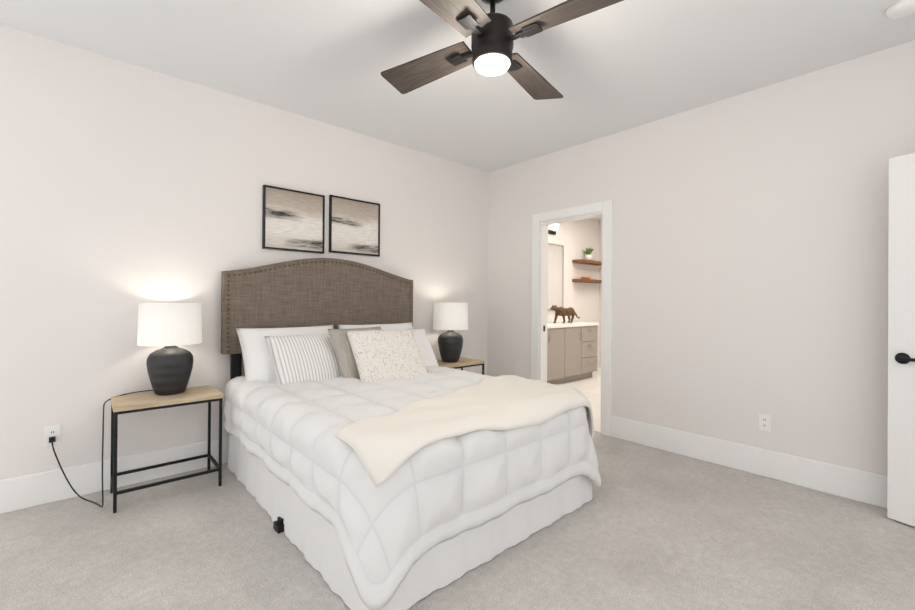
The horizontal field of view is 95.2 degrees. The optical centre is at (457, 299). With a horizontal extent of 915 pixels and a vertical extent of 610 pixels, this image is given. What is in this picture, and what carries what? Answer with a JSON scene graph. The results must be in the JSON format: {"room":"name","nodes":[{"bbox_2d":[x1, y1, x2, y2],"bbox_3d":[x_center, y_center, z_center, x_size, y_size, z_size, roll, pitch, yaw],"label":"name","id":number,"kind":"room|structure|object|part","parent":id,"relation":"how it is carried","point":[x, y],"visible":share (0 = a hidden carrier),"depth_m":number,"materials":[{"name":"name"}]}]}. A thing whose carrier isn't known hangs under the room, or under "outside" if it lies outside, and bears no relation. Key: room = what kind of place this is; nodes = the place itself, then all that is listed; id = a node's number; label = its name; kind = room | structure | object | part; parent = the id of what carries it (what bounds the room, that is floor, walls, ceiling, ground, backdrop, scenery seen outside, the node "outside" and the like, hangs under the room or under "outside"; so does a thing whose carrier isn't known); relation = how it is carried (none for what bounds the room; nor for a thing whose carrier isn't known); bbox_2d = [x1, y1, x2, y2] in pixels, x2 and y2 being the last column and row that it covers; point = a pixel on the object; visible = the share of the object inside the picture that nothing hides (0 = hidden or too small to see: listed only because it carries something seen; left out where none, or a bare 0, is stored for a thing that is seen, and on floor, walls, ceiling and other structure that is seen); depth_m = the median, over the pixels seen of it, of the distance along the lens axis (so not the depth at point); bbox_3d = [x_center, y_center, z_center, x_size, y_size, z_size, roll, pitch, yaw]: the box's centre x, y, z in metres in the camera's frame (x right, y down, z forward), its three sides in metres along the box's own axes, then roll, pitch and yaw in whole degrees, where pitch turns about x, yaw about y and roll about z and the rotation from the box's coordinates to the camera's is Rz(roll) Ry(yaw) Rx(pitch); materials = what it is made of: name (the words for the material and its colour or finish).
{"room":"bedroom","nodes":[
{"label":"bedroom","id":0,"kind":"room"},
{"bbox_2d":[0,24,488,479],"bbox_3d":[-1.201,-0.157,3.637,4.320,2.740,0.120,1,0,-42],"label":"wall","id":1,"kind":"structure","parent":0,"point":[126,189],"depth_m":2.76,"materials":[{"name":"white paint"}]},
{"bbox_2d":[44,425,60,445],"bbox_3d":[-2.394,0.804,2.470,0.070,0.114,0.034,1,0,-42],"label":"electrical outlet","id":2,"kind":"object","parent":1,"relation":"attached to","point":[53,433],"visible":0.96,"depth_m":2.48,"materials":[{"name":"white plastic"}]},
{"bbox_2d":[0,437,228,513],"bbox_3d":[-1.210,1.117,3.542,4.200,0.190,0.016,1,0,-42],"label":"baseboard","id":3,"kind":"structure","parent":1,"relation":"attached to","point":[30,490],"depth_m":2.60,"materials":[{"name":"white wood"}]},
{"bbox_2d":[262,185,324,253],"bbox_3d":[-1.330,-0.647,3.420,0.495,0.495,0.028,1,0,-42],"label":"picture","id":4,"kind":"object","parent":1,"relation":"attached to","point":[293,220],"visible":0.98,"depth_m":3.40,"materials":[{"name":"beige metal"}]},
{"bbox_2d":[329,195,379,256],"bbox_3d":[-0.924,-0.660,3.783,0.495,0.495,0.028,1,0,-42],"label":"picture","id":5,"kind":"object","parent":1,"relation":"attached to","point":[354,226],"visible":1,"depth_m":3.76,"materials":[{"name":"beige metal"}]},
{"bbox_2d":[0,430,914,609],"bbox_3d":[0.168,1.248,2.030,4.240,0.060,4.110,1,0,-42],"label":"floor carpet","id":6,"kind":"object","parent":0,"point":[648,528],"visible":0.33,"depth_m":2.01,"materials":[{"name":"grey carpet"}]},
{"bbox_2d":[110,385,222,513],"bbox_3d":[-1.846,0.904,2.661,0.553,0.600,0.348,1,0,-42],"label":"nightstand","id":7,"kind":"object","parent":6,"relation":"on","point":[137,402],"visible":1,"depth_m":2.60,"materials":[{"name":"black metal"}]},
{"bbox_2d":[51,303,201,507],"bbox_3d":[-1.997,0.610,2.573,0.733,1.180,0.378,1,0,-42],"label":"lamp","id":8,"kind":"object","parent":7,"relation":"on","point":[170,327],"depth_m":2.60,"materials":[{"name":"grey ceramic"}]},
{"bbox_3d":[-2.078,0.893,2.488,0.505,0.612,0.359,1,0,-42],"label":"lamp cord","id":9,"kind":"part","parent":8,"relation":"part of","materials":[{"name":"black plastic"}]},
{"bbox_3d":[-1.861,0.152,2.713,0.349,0.262,0.349,1,0,-42],"label":"lamp shade","id":10,"kind":"part","parent":8,"relation":"part of","materials":[{"name":"white fabric"}]},
{"bbox_2d":[221,258,601,609],"bbox_3d":[-0.391,0.433,2.811,1.714,1.567,2.124,1,0,-42],"label":"bed","id":11,"kind":"object","parent":6,"relation":"on","point":[379,458],"visible":1,"depth_m":2.16,"materials":[{"name":"fabric"}]},
{"bbox_3d":[-0.435,1.136,2.784,1.565,0.160,1.920,1,0,-42],"label":"frame","id":12,"kind":"part","parent":11,"relation":"part of","materials":[{"name":"black metal"}]},
{"bbox_2d":[236,325,333,381],"bbox_3d":[-1.232,0.425,3.155,0.750,0.500,0.206,1,-28,-44],"label":"pillow","id":13,"kind":"object","parent":11,"relation":"on","point":[259,366],"depth_m":2.95,"materials":[{"name":"white fabric"}]},
{"bbox_3d":[-1.076,0.022,3.570,1.665,0.752,0.077,1,0,-42],"label":"headboard","id":14,"kind":"part","parent":11,"relation":"part of","materials":[{"name":"fabric"}]},
{"bbox_2d":[328,326,381,378],"bbox_3d":[-0.706,0.434,3.197,0.137,0.500,0.500,-37,-23,34],"label":"pillow","id":15,"kind":"object","parent":11,"relation":"on","point":[341,359],"depth_m":3.05,"materials":[{"name":"beige fabric"}]},
{"bbox_2d":[338,322,412,329],"bbox_3d":[-0.651,0.431,3.675,0.750,0.500,0.206,1,-28,-40],"label":"pillow","id":16,"kind":"object","parent":11,"relation":"on","point":[384,326],"depth_m":3.72,"materials":[{"name":"white fabric"}]},
{"bbox_2d":[223,366,601,609],"bbox_3d":[-0.360,0.837,2.759,1.696,0.576,2.003,1,0,-42],"label":"comforter","id":17,"kind":"object","parent":11,"relation":"on","point":[392,480],"depth_m":1.94,"materials":[{"name":"white fabric"}]},
{"bbox_2d":[412,329,438,365],"bbox_3d":[-0.494,0.459,3.574,0.720,0.480,0.186,1,-36,-39],"label":"pillow","id":18,"kind":"object","parent":11,"relation":"on","point":[420,335],"depth_m":3.67,"materials":[{"name":"white fabric"}]},
{"bbox_2d":[335,375,593,486],"bbox_3d":[0.040,0.727,2.365,1.662,0.384,0.862,1,0,-42],"label":"blanket","id":19,"kind":"object","parent":11,"relation":"on","point":[502,430],"depth_m":2.00,"materials":[{"name":"white fabric"}]},
{"bbox_3d":[-0.404,0.736,2.811,1.530,0.220,1.960,1,0,-42],"label":"mattress","id":20,"kind":"part","parent":11,"relation":"part of","materials":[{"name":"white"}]},
{"bbox_2d":[437,357,484,374],"bbox_3d":[-0.041,0.924,4.270,0.553,0.600,0.348,1,0,-42],"label":"nightstand","id":21,"kind":"object","parent":6,"relation":"on","point":[462,362],"visible":0.27,"depth_m":4.19,"materials":[{"name":"brown wood"}]},
{"bbox_2d":[433,302,467,361],"bbox_3d":[-0.070,0.325,4.235,0.357,0.595,0.357,1,0,-42],"label":"lamp","id":22,"kind":"object","parent":21,"relation":"on","point":[450,318],"visible":1,"depth_m":4.12,"materials":[{"name":"grey ceramic"}]},
{"bbox_3d":[-0.069,0.161,4.235,0.357,0.268,0.357,1,0,-42],"label":"lamp shade","id":23,"kind":"part","parent":22,"relation":"part of","materials":[{"name":"white fabric"}]},
{"bbox_3d":[-0.041,0.939,4.270,0.545,0.570,0.340,1,0,-42],"label":"frame","id":24,"kind":"part","parent":21,"relation":"part of","materials":[{"name":"black metal"}]},
{"bbox_2d":[0,0,914,220],"bbox_3d":[1.321,-1.558,3.534,7.920,0.100,4.830,1,0,-42],"label":"ceiling","id":25,"kind":"structure","parent":0,"point":[618,67],"depth_m":2.58,"materials":[{"name":"white paint"}]},
{"bbox_2d":[381,0,623,99],"bbox_3d":[0.170,-1.320,2.029,1.082,0.405,1.082,0,0,-9],"label":"fan","id":26,"kind":"object","parent":25,"relation":"hanging from","point":[493,35],"visible":1,"depth_m":1.96,"materials":[{"name":"brown wood"}]},
{"bbox_3d":[-0.158,-1.251,2.263,0.555,0.008,0.196,0,-12,36],"label":"blade","id":27,"kind":"part","parent":26,"relation":"part of","materials":[{"name":"brown wood"}]},
{"bbox_3d":[-0.065,-1.252,1.702,0.196,0.008,0.555,-14,-9,35],"label":"blade","id":28,"kind":"part","parent":26,"relation":"part of","materials":[{"name":"brown wood"}]},
{"bbox_3d":[0.170,-1.333,2.029,0.204,0.378,0.204,1,0,-42],"label":"motor","id":29,"kind":"part","parent":26,"relation":"part of","materials":[{"name":"brown metal"}]},
{"bbox_2d":[475,54,509,75],"bbox_3d":[0.169,-1.150,2.028,0.171,0.065,0.171,1,0,-42],"label":"diffuser","id":30,"kind":"object","parent":26,"relation":"attached to","point":[485,64],"depth_m":1.99,"materials":[{"name":"beige glass"}]},
{"bbox_3d":[0.404,-1.246,2.355,0.196,0.008,0.555,15,8,35],"label":"blade","id":31,"kind":"part","parent":26,"relation":"part of","materials":[{"name":"brown wood"}]},
{"bbox_3d":[0.496,-1.248,1.794,0.555,0.008,0.196,0,12,36],"label":"blade","id":32,"kind":"part","parent":26,"relation":"part of","materials":[{"name":"brown wood"}]},
{"bbox_2d":[886,0,914,18],"bbox_3d":[2.288,-1.486,2.138,0.136,0.038,0.136,1,0,-42],"label":"smoke detector","id":33,"kind":"object","parent":25,"relation":"attached to","point":[901,9],"visible":1,"depth_m":2.13,"materials":[{"name":"white plastic"}]},
{"bbox_2d":[548,218,599,367],"bbox_3d":[1.305,-0.127,6.685,3.480,2.740,0.120,1,0,-42],"label":"wall","id":34,"kind":"structure","parent":0,"point":[576,238],"depth_m":7.38,"materials":[{"name":"white paint"}]},
{"bbox_2d":[548,224,558,234],"bbox_3d":[1.415,-1.142,6.605,0.600,0.150,0.140,1,0,-42],"label":"sconce","id":35,"kind":"object","parent":34,"relation":"attached to","point":[555,228],"visible":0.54,"depth_m":6.71,"materials":[{"name":"black metal"}]},
{"bbox_2d":[548,243,563,309],"bbox_3d":[1.311,-0.378,6.591,1.240,1.080,0.025,1,0,-42],"label":"bathroom mirror","id":36,"kind":"object","parent":34,"relation":"attached to","point":[556,274],"visible":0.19,"depth_m":6.86,"materials":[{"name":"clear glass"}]},
{"bbox_2d":[547,316,570,323],"bbox_3d":[1.250,0.311,6.539,1.840,0.100,0.020,1,0,-42],"label":"backsplash","id":37,"kind":"structure","parent":34,"relation":"attached to","point":[550,320],"depth_m":6.79,"materials":[{"name":"white tile"}]},
{"bbox_2d":[572,247,601,283],"bbox_3d":[2.342,-0.621,7.407,0.820,0.629,0.217,1,0,-42],"label":"shelf unit","id":38,"kind":"object","parent":34,"relation":"attached to","point":[587,260],"visible":0.98,"depth_m":7.30,"materials":[{"name":"brown wood"}]},
{"bbox_2d":[584,247,593,259],"bbox_3d":[2.309,-0.812,7.391,0.187,0.248,0.195,1,0,-42],"label":"plant","id":39,"kind":"object","parent":38,"relation":"on","point":[588,251],"depth_m":7.33,"materials":[{"name":"green plant"}]},
{"bbox_2d":[561,367,600,431],"bbox_3d":[2.305,1.277,5.491,3.560,0.058,3.000,1,0,-42],"label":"floor","id":40,"kind":"structure","parent":0,"point":[589,388],"depth_m":5.75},
{"bbox_2d":[547,324,598,383],"bbox_3d":[1.423,0.822,6.339,1.810,0.840,0.552,1,0,-42],"label":"bathroom vanity","id":41,"kind":"object","parent":40,"relation":"on","point":[572,351],"depth_m":6.27,"materials":[{"name":"grey wood"}]},
{"bbox_2d":[547,320,586,327],"bbox_3d":[1.425,0.382,6.342,1.840,0.040,0.547,1,0,-42],"label":"countertop","id":42,"kind":"structure","parent":41,"relation":"on","point":[558,324],"depth_m":6.18,"materials":[{"name":"white stone"}]},
{"bbox_2d":[550,305,579,322],"bbox_3d":[1.703,0.220,6.559,0.798,0.283,0.138,1,0,-42],"label":"statue","id":43,"kind":"object","parent":42,"relation":"on","point":[564,312],"visible":1,"depth_m":6.45,"materials":[{"name":"brown metal"}]},
{"bbox_2d":[599,220,601,367],"bbox_3d":[3.647,-0.109,6.767,0.120,2.740,3.120,1,0,-42],"label":"wall","id":44,"kind":"structure","parent":0,"point":[600,250],"depth_m":7.78,"materials":[{"name":"white paint"}]},
{"bbox_2d":[487,40,914,476],"bbox_3d":[1.534,-0.136,3.729,0.120,2.740,4.830,1,0,-42],"label":"wall","id":45,"kind":"structure","parent":0,"point":[750,233],"depth_m":3.01,"materials":[{"name":"white paint"}]},
{"bbox_2d":[531,200,612,435],"bbox_3d":[1.145,0.163,4.161,0.160,2.140,0.900,1,0,-42],"label":"door frame","id":46,"kind":"structure","parent":45,"relation":"attached to","point":[540,272],"depth_m":4.12,"materials":[{"name":"white wood"}]},
{"bbox_2d":[611,416,887,508],"bbox_3d":[1.719,1.139,3.405,0.016,0.190,4.094,1,0,-42],"label":"baseboard","id":47,"kind":"structure","parent":45,"relation":"attached to","point":[857,485],"depth_m":2.92,"materials":[{"name":"white wood"}]},
{"bbox_2d":[759,414,770,431],"bbox_3d":[2.153,0.860,2.930,0.008,0.114,0.070,1,0,-42],"label":"electrical outlet","id":48,"kind":"object","parent":45,"relation":"attached to","point":[764,422],"visible":1,"depth_m":2.92,"materials":[{"name":"white plastic"}]},
{"bbox_3d":[3.024,-0.131,1.741,0.550,2.740,0.120,1,0,-42],"label":"wall","id":49,"kind":"structure","parent":0,"visible":0},
{"bbox_2d":[887,153,914,526],"bbox_3d":[2.609,0.213,1.988,0.131,2.023,0.825,1,0,-24],"label":"entry door","id":50,"kind":"structure","parent":49,"relation":"in","point":[901,385],"depth_m":2.31,"materials":[{"name":"white wood"}]},
{"bbox_3d":[2.478,0.322,2.283,0.131,0.062,0.179,1,0,-24],"label":"handle","id":51,"kind":"part","parent":50,"relation":"part of","materials":[{"name":"black metal"}]}
]}

